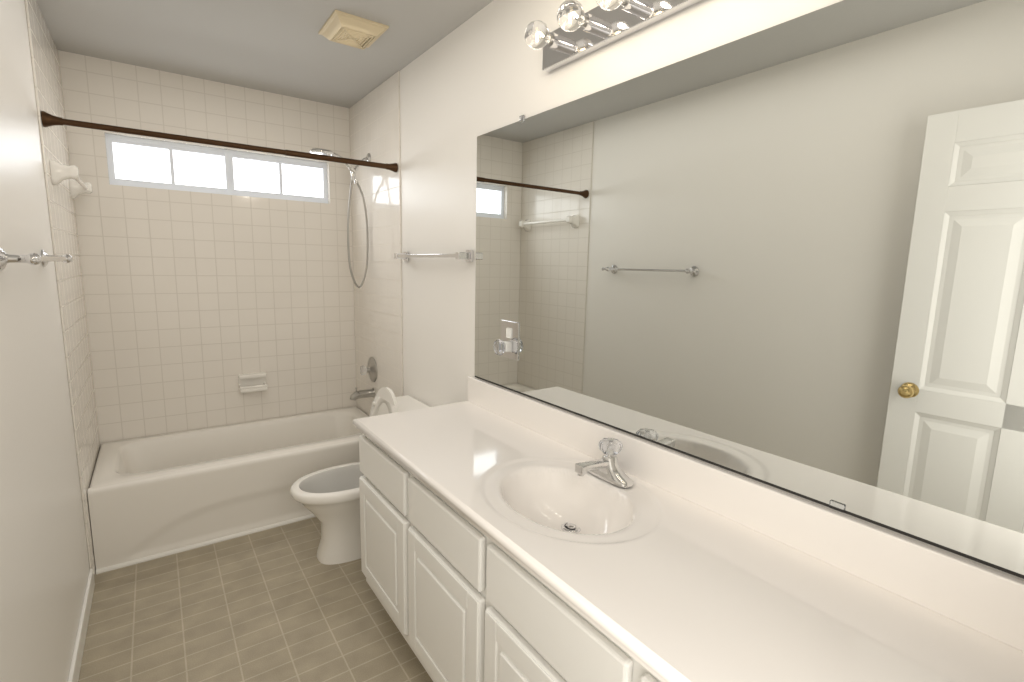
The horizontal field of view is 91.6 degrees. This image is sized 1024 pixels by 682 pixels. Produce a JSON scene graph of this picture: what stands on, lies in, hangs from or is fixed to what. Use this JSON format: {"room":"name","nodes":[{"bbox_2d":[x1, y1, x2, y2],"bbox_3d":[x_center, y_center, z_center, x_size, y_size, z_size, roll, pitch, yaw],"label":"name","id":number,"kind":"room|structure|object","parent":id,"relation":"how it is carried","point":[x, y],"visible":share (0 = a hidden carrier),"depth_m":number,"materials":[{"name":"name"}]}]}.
{"room":"bathroom","nodes":[
{"label":"bathroom","id":0,"kind":"room"},
{"bbox_2d":[0,0,89,681],"bbox_3d":[-1.346,0.001,1.227,0.120,2.543,4.014,-5,11,-35],"label":"wall","id":1,"kind":"structure","parent":0,"point":[44,567],"depth_m":1.56,"materials":[{"name":"white paint"}]},
{"bbox_2d":[0,247,72,270],"bbox_3d":[-1.504,-0.264,1.595,0.084,0.064,0.768,-5,11,-35],"label":"towel rail","id":2,"kind":"object","parent":1,"relation":"attached to","point":[44,258],"visible":1,"depth_m":1.32,"materials":[{"name":"silver metal"}]},
{"bbox_2d":[24,0,99,579],"bbox_3d":[-2.140,-0.198,2.432,0.008,2.543,0.864,-5,11,-35],"label":"tile","id":3,"kind":"structure","parent":1,"relation":"attached to","point":[50,100],"depth_m":2.29,"materials":[{"name":"white tile"}]},
{"bbox_2d":[50,159,91,198],"bbox_3d":[-2.100,-0.761,2.389,0.086,0.104,0.686,-5,11,-35],"label":"towel rail","id":4,"kind":"object","parent":3,"relation":"attached to","point":[60,173],"visible":1,"depth_m":2.14,"materials":[{"name":"white ceramic"}]},
{"bbox_2d":[41,111,397,171],"bbox_3d":[-1.282,-0.949,2.445,1.506,0.062,0.062,-5,11,-35],"label":"rail","id":5,"kind":"object","parent":3,"relation":"attached to","point":[48,119],"visible":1,"depth_m":2.33,"materials":[{"name":"brown metal"}]},
{"bbox_2d":[67,569,94,681],"bbox_3d":[-1.067,1.269,1.101,0.013,0.085,2.908,-5,11,-35],"label":"baseboard","id":6,"kind":"structure","parent":1,"relation":"attached to","point":[75,667],"depth_m":1.91,"materials":[{"name":"white paint"}]},
{"bbox_2d":[58,50,356,446],"bbox_3d":[-1.809,-0.317,3.264,1.524,2.543,0.120,-5,11,-35],"label":"wall","id":7,"kind":"structure","parent":0,"point":[197,304],"depth_m":3.10,"materials":[{"name":"tile"}]},
{"bbox_2d":[105,133,327,202],"bbox_3d":[-1.789,-1.062,3.153,1.202,0.280,0.052,-5,11,-35],"label":"window","id":8,"kind":"structure","parent":7,"relation":"in","point":[142,162],"depth_m":3.10,"materials":[{"name":"white glass"}]},
{"bbox_2d":[238,372,267,392],"bbox_3d":[-1.721,0.276,3.311,0.164,0.116,0.066,-5,11,-35],"label":"soap shelf","id":9,"kind":"object","parent":7,"relation":"attached to","point":[252,382],"visible":1,"depth_m":3.31,"materials":[{"name":"white ceramic"}]},
{"bbox_2d":[78,517,432,681],"bbox_3d":[-0.706,1.240,1.898,1.764,0.080,4.014,-5,11,-35],"label":"floor","id":10,"kind":"structure","parent":0,"point":[282,603],"depth_m":2.07,"materials":[{"name":"tile"}]},
{"bbox_2d":[87,407,368,569],"bbox_3d":[-1.577,0.796,3.072,1.504,0.411,0.751,-5,11,-35],"label":"bathtub","id":11,"kind":"object","parent":10,"relation":"on","point":[151,495],"visible":0.71,"depth_m":2.71,"materials":[{"name":"white ceramic"}]},
{"bbox_2d":[96,514,315,573],"bbox_3d":[-1.362,1.046,2.798,1.504,0.028,0.028,-5,11,-35],"label":"baseboard","id":12,"kind":"structure","parent":11,"relation":"attached to","point":[163,554],"depth_m":2.60,"materials":[{"name":"white paint"}]},
{"bbox_2d":[290,387,429,564],"bbox_3d":[-0.766,0.668,2.597,0.723,0.840,0.500,-5,11,-35],"label":"toilet","id":13,"kind":"object","parent":10,"relation":"on","point":[329,498],"visible":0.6,"depth_m":2.49,"materials":[{"name":"white ceramic"}]},
{"bbox_2d":[353,376,1023,681],"bbox_3d":[0.176,0.802,1.431,0.564,0.963,2.112,-5,11,-35],"label":"bathroom vanity","id":14,"kind":"object","parent":10,"relation":"on","point":[502,540],"visible":0.96,"depth_m":1.15,"materials":[{"name":"white paint"}]},
{"bbox_2d":[575,438,633,487],"bbox_3d":[0.263,0.364,1.506,0.168,0.120,0.172,-5,11,-35],"label":"faucet","id":15,"kind":"object","parent":14,"relation":"on","point":[606,467],"visible":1,"depth_m":1.50,"materials":[{"name":"silver metal"}]},
{"bbox_2d":[36,0,492,107],"bbox_3d":[-0.649,-1.353,1.506,1.764,0.080,4.014,-5,11,-35],"label":"ceiling","id":16,"kind":"structure","parent":0,"point":[282,47],"depth_m":2.41,"materials":[{"name":"grey paint"}]},
{"bbox_2d":[318,10,388,49],"bbox_3d":[-0.731,-1.411,2.290,0.238,0.041,0.267,-5,11,-35],"label":"ceiling vent","id":17,"kind":"object","parent":16,"relation":"in","point":[344,28],"visible":1,"depth_m":2.24,"materials":[{"name":"beige plastic"}]},
{"bbox_2d":[399,0,1023,580],"bbox_3d":[-0.009,-0.114,2.176,0.120,2.543,4.014,-5,11,-35],"label":"wall","id":18,"kind":"structure","parent":0,"point":[469,80],"depth_m":2.28,"materials":[{"name":"white paint"}]},
{"bbox_2d":[349,71,402,414],"bbox_3d":[-0.907,-0.304,3.307,0.008,2.543,0.864,-5,11,-35],"label":"tile","id":19,"kind":"structure","parent":18,"relation":"attached to","point":[374,120],"depth_m":3.18,"materials":[{"name":"white tile"}]},
{"bbox_2d":[310,148,370,287],"bbox_3d":[-1.075,-0.769,3.163,0.371,0.868,0.096,-5,11,-35],"label":"shower head","id":20,"kind":"object","parent":19,"relation":"attached to","point":[353,171],"visible":0.94,"depth_m":3.19},
{"bbox_2d":[350,387,374,400],"bbox_3d":[-1.030,0.358,3.413,0.162,0.087,0.068,-5,11,-35],"label":"tub spout","id":21,"kind":"object","parent":19,"relation":"attached to","point":[365,393],"visible":1,"depth_m":3.40,"materials":[{"name":"silver metal"}]},
{"bbox_2d":[360,357,376,381],"bbox_3d":[-0.995,0.199,3.412,0.082,0.176,0.176,-5,11,-35],"label":"tub valve","id":22,"kind":"object","parent":19,"relation":"attached to","point":[370,369],"visible":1,"depth_m":3.39,"materials":[{"name":"silver metal"}]},
{"bbox_2d":[394,250,472,261],"bbox_3d":[-0.426,-0.437,2.559,0.072,0.054,0.764,-5,11,-35],"label":"towel rail","id":23,"kind":"object","parent":18,"relation":"attached to","point":[467,255],"visible":0.98,"depth_m":2.41,"materials":[{"name":"silver metal"}]},
{"bbox_2d":[493,320,518,360],"bbox_3d":[-0.032,-0.003,2.055,0.058,0.156,0.124,-5,11,-35],"label":"electrical outlet plate","id":24,"kind":"object","parent":18,"relation":"attached to","point":[507,345],"visible":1,"depth_m":2.05,"materials":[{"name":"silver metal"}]},
{"bbox_2d":[524,0,702,71],"bbox_3d":[0.351,-0.937,1.313,0.175,0.112,1.000,-5,11,-35],"label":"sconce","id":25,"kind":"object","parent":18,"relation":"attached to","point":[578,33],"visible":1,"depth_m":1.50,"materials":[{"name":"silver metal"}]},
{"bbox_2d":[475,0,1023,578],"bbox_3d":[0.437,-0.231,1.419,0.011,1.086,2.064,-5,11,-35],"label":"mirror","id":26,"kind":"object","parent":18,"relation":"attached to","point":[787,256],"visible":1,"depth_m":1.12,"materials":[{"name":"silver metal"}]}
]}

